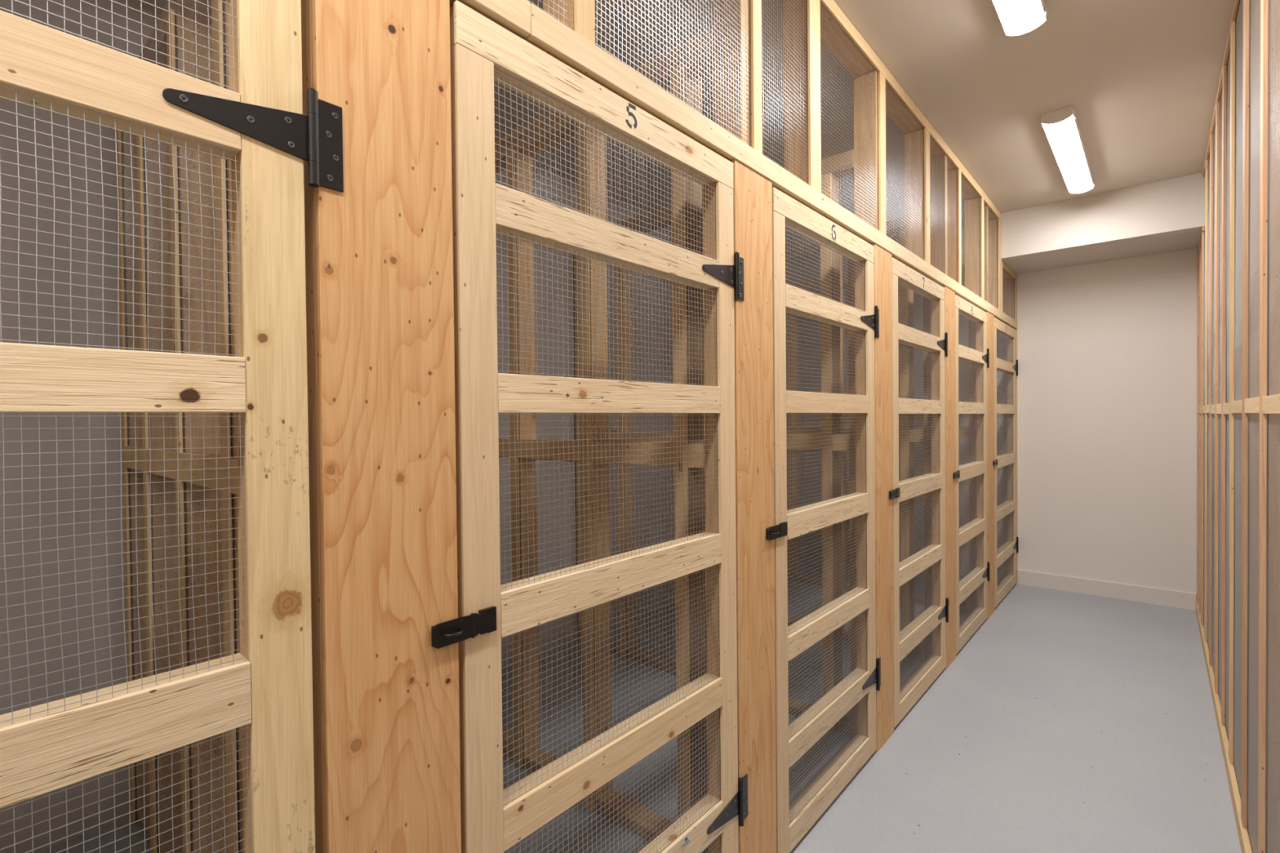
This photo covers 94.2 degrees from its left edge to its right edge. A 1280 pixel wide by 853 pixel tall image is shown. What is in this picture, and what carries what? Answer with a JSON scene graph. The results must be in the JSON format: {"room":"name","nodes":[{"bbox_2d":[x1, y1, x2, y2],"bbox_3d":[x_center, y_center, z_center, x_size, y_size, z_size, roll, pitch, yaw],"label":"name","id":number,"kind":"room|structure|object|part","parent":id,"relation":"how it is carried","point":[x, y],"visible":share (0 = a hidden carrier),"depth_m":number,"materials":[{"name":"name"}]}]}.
{"room":"basement storage corridor","nodes":[
{"label":"basement storage corridor","id":0,"kind":"room"},
{"bbox_2d":[0,0,805,852],"bbox_3d":[-1.504,-0.066,2.461,0.100,2.832,9.538,0,1,41],"label":"wall","id":1,"kind":"structure","parent":0,"point":[28,423],"depth_m":1.98,"materials":[{"name":"grey paint"}]},
{"bbox_2d":[37,552,1241,852],"bbox_3d":[-0.311,1.401,1.453,3.225,0.100,9.738,0,1,41],"label":"floor","id":2,"kind":"structure","parent":0,"point":[1145,789],"depth_m":2.45,"materials":[{"name":"paint"}]},
{"bbox_2d":[115,0,244,852],"bbox_3d":[-1.107,0.113,1.521,1.732,2.491,0.094,0,1,41],"label":"wall","id":3,"kind":"structure","parent":2,"relation":"on","point":[170,418],"depth_m":1.56,"materials":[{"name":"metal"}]},
{"bbox_3d":[-1.092,1.338,1.543,1.727,0.040,0.080,0,1,41],"label":"sole plate","id":4,"kind":"part","parent":3,"relation":"part of","materials":[{"name":"brown wood"}]},
{"bbox_3d":[-1.114,-1.095,1.511,1.732,0.075,0.080,0,1,41],"label":"plate","id":5,"kind":"part","parent":3,"relation":"part of","materials":[{"name":"beige wood"}]},
{"bbox_2d":[301,0,462,852],"bbox_3d":[-0.395,0.327,0.921,0.136,2.064,0.204,0,1,41],"label":"post","id":6,"kind":"object","parent":2,"relation":"on","point":[380,289],"visible":0.94,"depth_m":0.87,"materials":[{"name":"brown wood"}]},
{"bbox_2d":[0,0,343,852],"bbox_3d":[-0.714,0.334,0.527,0.062,2.034,0.875,0,1,42],"label":"door","id":7,"kind":"structure","parent":6,"relation":"attached to","point":[259,125],"depth_m":0.73,"materials":[{"name":"brown wood"}]},
{"bbox_3d":[-0.743,-0.373,0.503,0.038,0.067,0.684,0,1,41],"label":"rail","id":8,"kind":"part","parent":7,"relation":"part of","materials":[{"name":"brown wood"}]},
{"bbox_3d":[-0.723,-0.373,0.486,0.010,0.070,0.681,0,1,41],"label":"rail","id":9,"kind":"part","parent":7,"relation":"part of","materials":[{"name":"brown wood"}]},
{"bbox_3d":[-0.720,-0.046,0.490,0.010,0.069,0.681,0,1,41],"label":"rail","id":10,"kind":"part","parent":7,"relation":"part of","materials":[{"name":"brown wood"}]},
{"bbox_3d":[-0.736,0.340,0.512,0.038,0.074,0.684,0,1,41],"label":"rail","id":11,"kind":"part","parent":7,"relation":"part of","materials":[{"name":"brown wood"}]},
{"bbox_3d":[-0.716,0.341,0.495,0.010,0.077,0.681,0,1,41],"label":"rail","id":12,"kind":"part","parent":7,"relation":"part of","materials":[{"name":"brown wood"}]},
{"bbox_2d":[449,0,530,38],"bbox_3d":[-0.663,-0.728,0.624,0.109,0.058,1.294,0,1,41],"label":"header board","id":13,"kind":"object","parent":6,"relation":"on","point":[513,15],"visible":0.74,"depth_m":1.04,"materials":[{"name":"brown wood"}]},
{"bbox_2d":[494,26,713,852],"bbox_3d":[-0.410,0.096,2.320,1.732,2.491,0.094,0,1,41],"label":"wall","id":14,"kind":"structure","parent":2,"relation":"on","point":[611,445],"depth_m":2.06,"materials":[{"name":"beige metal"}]},
{"bbox_3d":[-0.418,-1.112,2.310,1.732,0.075,0.080,0,1,41],"label":"plate","id":15,"kind":"part","parent":14,"relation":"part of","materials":[{"name":"beige wood"}]},
{"bbox_3d":[-0.396,1.321,2.342,1.727,0.040,0.080,0,1,41],"label":"sole plate","id":16,"kind":"part","parent":14,"relation":"part of","materials":[{"name":"brown wood"}]},
{"bbox_2d":[573,149,853,735],"bbox_3d":[0.278,0.079,3.110,1.732,2.491,0.094,0,1,41],"label":"wall","id":17,"kind":"structure","parent":2,"relation":"on","point":[828,416],"depth_m":2.72,"materials":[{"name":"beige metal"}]},
{"bbox_3d":[0.292,1.304,3.132,1.727,0.040,0.080,0,1,41],"label":"sole plate","id":18,"kind":"part","parent":17,"relation":"part of","materials":[{"name":"beige wood"}]},
{"bbox_3d":[0.270,-1.129,3.100,1.732,0.075,0.080,0,1,41],"label":"plate","id":19,"kind":"part","parent":17,"relation":"part of","materials":[{"name":"beige wood"}]},
{"bbox_2d":[702,159,779,852],"bbox_3d":[0.301,0.310,1.720,0.136,2.064,0.204,0,1,41],"label":"post","id":20,"kind":"object","parent":2,"relation":"on","point":[752,192],"visible":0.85,"depth_m":1.68,"materials":[{"name":"brown wood"}]},
{"bbox_2d":[431,0,747,852],"bbox_3d":[-0.035,0.317,1.300,0.064,2.034,0.945,0,1,41],"label":"door","id":21,"kind":"structure","parent":20,"relation":"attached to","point":[494,820],"depth_m":1.18,"materials":[{"name":"brown wood"}]},
{"bbox_3d":[-0.264,0.328,1.000,0.009,0.040,0.050,0,1,37],"label":"hasp plate","id":22,"kind":"part","parent":21,"relation":"part of","materials":[{"name":"black metal"}]},
{"bbox_3d":[-0.027,-0.665,1.285,0.010,0.069,0.835,0,1,41],"label":"rail","id":23,"kind":"part","parent":21,"relation":"part of","materials":[{"name":"brown wood"}]},
{"bbox_3d":[-0.047,-0.666,1.302,0.038,0.066,0.694,0,1,41],"label":"rail","id":24,"kind":"part","parent":21,"relation":"part of","materials":[{"name":"brown wood"}]},
{"bbox_3d":[-0.044,-0.391,1.305,0.038,0.067,0.694,0,1,41],"label":"rail","id":25,"kind":"part","parent":21,"relation":"part of","materials":[{"name":"brown wood"}]},
{"bbox_3d":[-0.024,-0.390,1.288,0.010,0.070,0.691,0,1,41],"label":"rail","id":26,"kind":"part","parent":21,"relation":"part of","materials":[{"name":"brown wood"}]},
{"bbox_3d":[-0.037,0.323,1.314,0.038,0.074,0.694,0,1,41],"label":"rail","id":27,"kind":"part","parent":21,"relation":"part of","materials":[{"name":"brown wood"}]},
{"bbox_3d":[-0.021,-0.064,1.292,0.010,0.069,0.691,0,1,41],"label":"rail","id":28,"kind":"part","parent":21,"relation":"part of","materials":[{"name":"brown wood"}]},
{"bbox_3d":[-0.017,0.324,1.297,0.010,0.077,0.691,0,1,41],"label":"rail","id":29,"kind":"part","parent":21,"relation":"part of","materials":[{"name":"brown wood"}]},
{"bbox_3d":[-0.034,0.700,1.319,0.038,0.070,0.694,0,1,41],"label":"rail","id":30,"kind":"part","parent":21,"relation":"part of","materials":[{"name":"brown wood"}]},
{"bbox_3d":[-0.014,0.700,1.302,0.010,0.073,0.691,0,1,41],"label":"rail","id":31,"kind":"part","parent":21,"relation":"part of","materials":[{"name":"brown wood"}]},
{"bbox_3d":[-0.030,1.029,1.323,0.038,0.076,0.694,0,1,41],"label":"rail","id":32,"kind":"part","parent":21,"relation":"part of","materials":[{"name":"brown wood"}]},
{"bbox_3d":[-0.010,1.029,1.306,0.010,0.079,0.691,0,1,41],"label":"rail","id":33,"kind":"part","parent":21,"relation":"part of","materials":[{"name":"brown wood"}]},
{"bbox_3d":[0.326,0.310,1.698,0.018,2.064,0.204,0,1,41],"label":"panel","id":34,"kind":"part","parent":20,"relation":"part of","materials":[{"name":"brown wood"}]},
{"bbox_2d":[785,217,924,659],"bbox_3d":[0.965,0.062,3.900,1.732,2.491,0.094,0,1,41],"label":"wall","id":35,"kind":"structure","parent":2,"relation":"on","point":[910,422],"depth_m":3.39,"materials":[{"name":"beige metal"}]},
{"bbox_3d":[0.958,-1.146,3.890,1.732,0.075,0.080,0,1,41],"label":"plate","id":36,"kind":"part","parent":35,"relation":"part of","materials":[{"name":"beige wood"}]},
{"bbox_3d":[0.980,1.287,3.922,1.727,0.040,0.080,0,1,41],"label":"sole plate","id":37,"kind":"part","parent":35,"relation":"part of","materials":[{"name":"beige wood"}]},
{"bbox_2d":[848,243,897,752],"bbox_3d":[0.989,0.293,2.510,0.136,2.064,0.204,0,1,41],"label":"post","id":38,"kind":"object","parent":2,"relation":"on","point":[882,258],"visible":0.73,"depth_m":2.47,"materials":[{"name":"brown wood"}]},
{"bbox_2d":[522,3,935,279],"bbox_3d":[0.613,-0.759,2.090,0.109,0.058,2.590,0,1,41],"label":"header board","id":39,"kind":"object","parent":38,"relation":"on","point":[548,34],"visible":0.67,"depth_m":1.43,"materials":[{"name":"brown wood"}]},
{"bbox_2d":[528,0,1001,311],"bbox_3d":[0.745,-1.140,2.244,0.105,0.721,5.600,0,1,41],"label":"transom","id":40,"kind":"object","parent":39,"relation":"on","point":[935,184],"visible":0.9,"depth_m":2.24,"materials":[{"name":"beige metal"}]},
{"bbox_3d":[0.737,-1.480,2.244,0.092,0.042,5.600,0,1,41],"label":"plate","id":41,"kind":"part","parent":40,"relation":"part of","materials":[{"name":"beige wood"}]},
{"bbox_2d":[767,186,880,852],"bbox_3d":[0.656,0.300,2.094,0.064,2.034,0.936,0,1,41],"label":"door","id":42,"kind":"structure","parent":38,"relation":"attached to","point":[793,821],"depth_m":2.04,"materials":[{"name":"brown wood"}]},
{"bbox_3d":[0.430,0.311,1.797,0.009,0.040,0.050,0,1,37],"label":"hasp plate","id":43,"kind":"part","parent":42,"relation":"part of","materials":[{"name":"black"}]},
{"bbox_3d":[0.664,-0.682,2.078,0.010,0.069,0.826,0,1,41],"label":"rail","id":44,"kind":"part","parent":42,"relation":"part of","materials":[{"name":"brown wood"}]},
{"bbox_3d":[0.647,-0.407,2.099,0.038,0.067,0.685,0,1,41],"label":"rail","id":45,"kind":"part","parent":42,"relation":"part of","materials":[{"name":"brown wood"}]},
{"bbox_3d":[0.644,-0.683,2.096,0.038,0.066,0.685,0,1,41],"label":"rail","id":46,"kind":"part","parent":42,"relation":"part of","materials":[{"name":"brown wood"}]},
{"bbox_3d":[0.654,0.306,2.108,0.038,0.074,0.685,0,1,41],"label":"rail","id":47,"kind":"part","parent":42,"relation":"part of","materials":[{"name":"brown wood"}]},
{"bbox_3d":[0.667,-0.408,2.082,0.010,0.070,0.682,0,1,41],"label":"rail","id":48,"kind":"part","parent":42,"relation":"part of","materials":[{"name":"brown wood"}]},
{"bbox_3d":[0.658,0.683,2.113,0.038,0.070,0.685,0,1,41],"label":"rail","id":49,"kind":"part","parent":42,"relation":"part of","materials":[{"name":"brown wood"}]},
{"bbox_3d":[0.670,-0.081,2.086,0.010,0.069,0.682,0,1,41],"label":"rail","id":50,"kind":"part","parent":42,"relation":"part of","materials":[{"name":"brown wood"}]},
{"bbox_3d":[0.661,1.012,2.117,0.038,0.076,0.685,0,1,41],"label":"rail","id":51,"kind":"part","parent":42,"relation":"part of","materials":[{"name":"brown wood"}]},
{"bbox_3d":[0.674,0.306,2.091,0.010,0.077,0.682,0,1,41],"label":"rail","id":52,"kind":"part","parent":42,"relation":"part of","materials":[{"name":"brown wood"}]},
{"bbox_3d":[0.663,1.278,2.120,0.038,0.075,0.685,0,1,41],"label":"rail","id":53,"kind":"part","parent":42,"relation":"part of","materials":[{"name":"brown wood"}]},
{"bbox_3d":[0.678,0.683,2.095,0.010,0.073,0.682,0,1,41],"label":"rail","id":54,"kind":"part","parent":42,"relation":"part of","materials":[{"name":"brown wood"}]},
{"bbox_3d":[0.681,1.013,2.100,0.010,0.079,0.682,0,1,41],"label":"rail","id":55,"kind":"part","parent":42,"relation":"part of","materials":[{"name":"brown wood"}]},
{"bbox_3d":[0.683,1.278,2.103,0.010,0.078,0.682,0,1,41],"label":"rail","id":56,"kind":"part","parent":42,"relation":"part of","materials":[{"name":"brown wood"}]},
{"bbox_3d":[1.014,0.293,2.489,0.018,2.064,0.204,0,1,41],"label":"panel","id":57,"kind":"part","parent":38,"relation":"part of","materials":[{"name":"brown wood"}]},
{"bbox_2d":[785,253,968,613],"bbox_3d":[1.653,0.045,4.689,1.732,2.491,0.094,0,1,41],"label":"wall","id":58,"kind":"structure","parent":2,"relation":"on","point":[962,428],"depth_m":4.90,"materials":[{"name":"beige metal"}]},
{"bbox_3d":[1.645,-1.163,4.679,1.732,0.075,0.080,0,1,41],"label":"plate","id":59,"kind":"part","parent":58,"relation":"part of","materials":[{"name":"beige wood"}]},
{"bbox_3d":[1.667,1.270,4.711,1.727,0.040,0.080,0,1,41],"label":"sole plate","id":60,"kind":"part","parent":58,"relation":"part of","materials":[{"name":"beige wood"}]},
{"bbox_2d":[923,285,959,669],"bbox_3d":[1.677,0.276,3.300,0.136,2.064,0.204,0,1,41],"label":"post","id":61,"kind":"object","parent":2,"relation":"on","point":[949,295],"visible":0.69,"depth_m":3.26,"materials":[{"name":"brown wood"}]},
{"bbox_2d":[889,257,948,728],"bbox_3d":[1.344,0.283,2.883,0.064,2.034,0.936,0,1,41],"label":"door","id":62,"kind":"structure","parent":61,"relation":"attached to","point":[934,619],"depth_m":2.88,"materials":[{"name":"brown wood"}]},
{"bbox_3d":[1.351,-0.699,2.868,0.010,0.069,0.826,0,1,41],"label":"rail","id":63,"kind":"part","parent":62,"relation":"part of","materials":[{"name":"brown wood"}]},
{"bbox_3d":[1.341,0.289,2.897,0.038,0.074,0.685,0,1,41],"label":"rail","id":64,"kind":"part","parent":62,"relation":"part of","materials":[{"name":"brown wood"}]},
{"bbox_3d":[1.334,-0.424,2.889,0.038,0.067,0.685,0,1,41],"label":"rail","id":65,"kind":"part","parent":62,"relation":"part of","materials":[{"name":"brown wood"}]},
{"bbox_3d":[1.331,-0.700,2.885,0.038,0.066,0.685,0,1,41],"label":"rail","id":66,"kind":"part","parent":62,"relation":"part of","materials":[{"name":"brown wood"}]},
{"bbox_3d":[1.351,1.261,2.910,0.038,0.075,0.685,0,1,41],"label":"rail","id":67,"kind":"part","parent":62,"relation":"part of","materials":[{"name":"brown wood"}]},
{"bbox_3d":[1.345,0.666,2.902,0.038,0.070,0.685,0,1,41],"label":"rail","id":68,"kind":"part","parent":62,"relation":"part of","materials":[{"name":"brown wood"}]},
{"bbox_3d":[1.354,-0.425,2.871,0.010,0.070,0.682,0,1,41],"label":"rail","id":69,"kind":"part","parent":62,"relation":"part of","materials":[{"name":"brown wood"}]},
{"bbox_3d":[1.348,0.995,2.906,0.038,0.076,0.685,0,1,41],"label":"rail","id":70,"kind":"part","parent":62,"relation":"part of","materials":[{"name":"brown wood"}]},
{"bbox_3d":[1.357,-0.096,2.875,0.010,0.069,0.682,0,1,41],"label":"rail","id":71,"kind":"part","parent":62,"relation":"part of","materials":[{"name":"brown wood"}]},
{"bbox_3d":[1.361,0.290,2.880,0.010,0.077,0.682,0,1,41],"label":"rail","id":72,"kind":"part","parent":62,"relation":"part of","materials":[{"name":"brown wood"}]},
{"bbox_3d":[1.368,0.996,2.889,0.010,0.079,0.682,0,1,41],"label":"rail","id":73,"kind":"part","parent":62,"relation":"part of","materials":[{"name":"brown wood"}]},
{"bbox_3d":[1.365,0.666,2.885,0.010,0.073,0.682,0,1,41],"label":"rail","id":74,"kind":"part","parent":62,"relation":"part of","materials":[{"name":"brown wood"}]},
{"bbox_3d":[1.371,1.261,2.893,0.010,0.078,0.682,0,1,41],"label":"rail","id":75,"kind":"part","parent":62,"relation":"part of","materials":[{"name":"brown wood"}]},
{"bbox_3d":[1.702,0.276,3.278,0.018,2.064,0.204,0,1,41],"label":"panel","id":76,"kind":"part","parent":61,"relation":"part of","materials":[{"name":"brown wood"}]},
{"bbox_2d":[930,267,990,311],"bbox_3d":[1.892,-0.790,3.558,0.109,0.058,1.300,0,1,41],"label":"header board","id":77,"kind":"object","parent":61,"relation":"on","point":[942,279],"visible":0.55,"depth_m":3.44,"materials":[{"name":"brown wood"}]},
{"bbox_2d":[968,311,998,619],"bbox_3d":[2.364,0.260,4.089,0.136,2.064,0.230,0,1,41],"label":"post","id":78,"kind":"object","parent":2,"relation":"on","point":[990,317],"visible":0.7,"depth_m":4.04,"materials":[{"name":"brown wood"}]},
{"bbox_2d":[954,294,989,654],"bbox_3d":[2.027,0.267,3.667,0.064,2.034,0.924,0,1,41],"label":"door","id":79,"kind":"structure","parent":78,"relation":"attached to","point":[978,579],"depth_m":3.69,"materials":[{"name":"brown wood"}]},
{"bbox_3d":[2.017,-0.441,3.673,0.038,0.067,0.673,0,1,41],"label":"rail","id":80,"kind":"part","parent":79,"relation":"part of","materials":[{"name":"brown wood"}]},
{"bbox_3d":[2.028,0.650,3.686,0.038,0.070,0.673,0,1,41],"label":"rail","id":81,"kind":"part","parent":79,"relation":"part of","materials":[{"name":"brown wood"}]},
{"bbox_3d":[2.014,-0.716,3.669,0.038,0.066,0.673,0,1,41],"label":"rail","id":82,"kind":"part","parent":79,"relation":"part of","materials":[{"name":"brown wood"}]},
{"bbox_3d":[2.034,-0.716,3.652,0.010,0.069,0.814,0,1,41],"label":"rail","id":83,"kind":"part","parent":79,"relation":"part of","materials":[{"name":"brown wood"}]},
{"bbox_3d":[2.034,1.244,3.694,0.038,0.075,0.673,0,1,41],"label":"rail","id":84,"kind":"part","parent":79,"relation":"part of","materials":[{"name":"brown wood"}]},
{"bbox_3d":[2.031,0.979,3.691,0.038,0.076,0.673,0,1,41],"label":"rail","id":85,"kind":"part","parent":79,"relation":"part of","materials":[{"name":"brown wood"}]},
{"bbox_3d":[2.024,0.273,3.682,0.038,0.074,0.673,0,1,41],"label":"rail","id":86,"kind":"part","parent":79,"relation":"part of","materials":[{"name":"brown wood"}]},
{"bbox_3d":[2.040,-0.113,3.659,0.010,0.069,0.670,0,1,41],"label":"rail","id":87,"kind":"part","parent":79,"relation":"part of","materials":[{"name":"brown wood"}]},
{"bbox_3d":[2.037,-0.441,3.655,0.010,0.070,0.670,0,1,41],"label":"rail","id":88,"kind":"part","parent":79,"relation":"part of","materials":[{"name":"brown wood"}]},
{"bbox_3d":[2.044,0.274,3.664,0.010,0.077,0.670,0,1,41],"label":"rail","id":89,"kind":"part","parent":79,"relation":"part of","materials":[{"name":"brown wood"}]},
{"bbox_3d":[2.051,0.980,3.673,0.010,0.079,0.670,0,1,41],"label":"rail","id":90,"kind":"part","parent":79,"relation":"part of","materials":[{"name":"brown wood"}]},
{"bbox_3d":[2.048,0.650,3.669,0.010,0.073,0.670,0,1,41],"label":"rail","id":91,"kind":"part","parent":79,"relation":"part of","materials":[{"name":"brown wood"}]},
{"bbox_3d":[2.054,1.245,3.677,0.010,0.078,0.670,0,1,41],"label":"rail","id":92,"kind":"part","parent":79,"relation":"part of","materials":[{"name":"brown wood"}]},
{"bbox_3d":[2.389,0.260,4.068,0.018,2.064,0.230,0,1,41],"label":"panel","id":93,"kind":"part","parent":78,"relation":"part of","materials":[{"name":"brown wood"}]},
{"bbox_2d":[989,303,1017,328],"bbox_3d":[2.663,-0.809,4.444,0.109,0.058,1.046,0,1,41],"label":"header board","id":94,"kind":"object","parent":78,"relation":"on","point":[998,314],"visible":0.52,"depth_m":4.37,"materials":[{"name":"brown wood"}]},
{"bbox_2d":[1000,258,1017,320],"bbox_3d":[2.795,-1.028,4.598,0.105,0.396,0.634,0,1,41],"label":"transom","id":95,"kind":"object","parent":94,"relation":"on","point":[1008,277],"visible":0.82,"depth_m":4.77,"materials":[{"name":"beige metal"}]},
{"bbox_3d":[2.788,-1.204,4.601,0.092,0.042,0.634,0,1,41],"label":"plate","id":96,"kind":"part","parent":95,"relation":"part of","materials":[{"name":"beige wood"}]},
{"bbox_2d":[1003,328,1017,584],"bbox_3d":[3.010,0.244,4.835,0.090,2.064,0.036,0,1,41],"label":"post","id":97,"kind":"object","parent":2,"relation":"on","point":[1005,448],"visible":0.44,"depth_m":4.83,"materials":[{"name":"beige wood"}]},
{"bbox_2d":[994,317,1018,608],"bbox_3d":[2.730,0.250,4.475,0.064,2.034,0.944,0,1,41],"label":"door","id":98,"kind":"structure","parent":97,"relation":"attached to","point":[1008,551],"depth_m":4.53,"materials":[{"name":"brown wood"}]},
{"bbox_3d":[2.718,-0.733,4.477,0.038,0.066,0.694,0,1,41],"label":"rail","id":99,"kind":"part","parent":98,"relation":"part of","materials":[{"name":"brown wood"}]},
{"bbox_3d":[2.737,1.227,4.502,0.038,0.075,0.694,0,1,41],"label":"rail","id":100,"kind":"part","parent":98,"relation":"part of","materials":[{"name":"brown wood"}]},
{"bbox_3d":[2.735,0.962,4.498,0.038,0.076,0.694,0,1,41],"label":"rail","id":101,"kind":"part","parent":98,"relation":"part of","materials":[{"name":"brown wood"}]},
{"bbox_3d":[2.732,0.633,4.494,0.038,0.070,0.694,0,1,41],"label":"rail","id":102,"kind":"part","parent":98,"relation":"part of","materials":[{"name":"brown wood"}]},
{"bbox_3d":[2.738,-0.733,4.460,0.010,0.069,0.835,0,1,41],"label":"rail","id":103,"kind":"part","parent":98,"relation":"part of","materials":[{"name":"brown wood"}]},
{"bbox_3d":[2.755,0.963,4.481,0.010,0.079,0.691,0,1,41],"label":"rail","id":104,"kind":"part","parent":98,"relation":"part of","materials":[{"name":"brown wood"}]},
{"bbox_3d":[2.752,0.633,4.477,0.010,0.073,0.691,0,1,41],"label":"rail","id":105,"kind":"part","parent":98,"relation":"part of","materials":[{"name":"brown wood"}]},
{"bbox_3d":[2.748,0.255,4.472,0.010,0.077,0.691,0,1,41],"label":"rail","id":106,"kind":"part","parent":98,"relation":"part of","materials":[{"name":"brown wood"}]},
{"bbox_3d":[2.744,-0.131,4.467,0.010,0.069,0.691,0,1,41],"label":"rail","id":107,"kind":"part","parent":98,"relation":"part of","materials":[{"name":"brown wood"}]},
{"bbox_3d":[2.741,-0.457,4.463,0.010,0.070,0.691,0,1,41],"label":"rail","id":108,"kind":"part","parent":98,"relation":"part of","materials":[{"name":"brown wood"}]},
{"bbox_3d":[2.757,1.228,4.485,0.010,0.078,0.691,0,1,41],"label":"rail","id":109,"kind":"part","parent":98,"relation":"part of","materials":[{"name":"brown wood"}]},
{"bbox_2d":[1195,0,1279,852],"bbox_3d":[0.758,-0.063,0.491,0.106,2.831,9.534,0,1,41],"label":"wall","id":110,"kind":"structure","parent":2,"relation":"on","point":[1237,604],"depth_m":1.87,"materials":[{"name":"brown wood"}]},
{"bbox_3d":[0.542,-1.453,0.227,0.086,0.040,8.896,0,1,41],"label":"plate","id":111,"kind":"part","parent":110,"relation":"part of","materials":[{"name":"beige wood"}]},
{"bbox_2d":[124,0,1234,243],"bbox_3d":[-0.340,-1.531,1.416,3.225,0.100,9.738,0,1,41],"label":"ceiling","id":112,"kind":"structure","parent":0,"point":[1140,78],"depth_m":2.62,"materials":[{"name":"paint"}]},
{"bbox_2d":[991,0,1046,35],"bbox_3d":[1.026,-1.468,1.734,0.132,0.060,1.211,0,1,41],"label":"ceiling light","id":113,"kind":"object","parent":112,"relation":"attached to","point":[1017,17],"visible":1,"depth_m":2.10,"materials":[{"name":"white plastic"}]},
{"bbox_2d":[1040,105,1094,193],"bbox_3d":[2.405,-1.502,3.318,0.132,0.060,1.211,0,1,41],"label":"ceiling light","id":114,"kind":"object","parent":112,"relation":"attached to","point":[1060,126],"visible":1,"depth_m":3.16,"materials":[{"name":"white plastic"}]},
{"bbox_2d":[785,172,1204,298],"bbox_3d":[2.584,-1.389,4.774,3.025,0.325,0.638,0,1,41],"label":"beam","id":115,"kind":"structure","parent":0,"point":[1166,215],"depth_m":4.01,"materials":[{"name":"paint"}]},
{"bbox_2d":[804,248,1197,602],"bbox_3d":[2.839,-0.142,5.068,3.225,2.832,0.100,0,1,41],"label":"wall","id":116,"kind":"structure","parent":0,"point":[1107,350],"depth_m":4.45,"materials":[{"name":"white paint"}]},
{"bbox_2d":[1017,568,1195,610],"bbox_3d":[3.462,1.217,4.478,1.058,0.117,0.016,0,1,41],"label":"baseboard","id":117,"kind":"structure","parent":116,"relation":"attached to","point":[1167,597],"depth_m":4.43,"materials":[{"name":"paint"}]}
]}

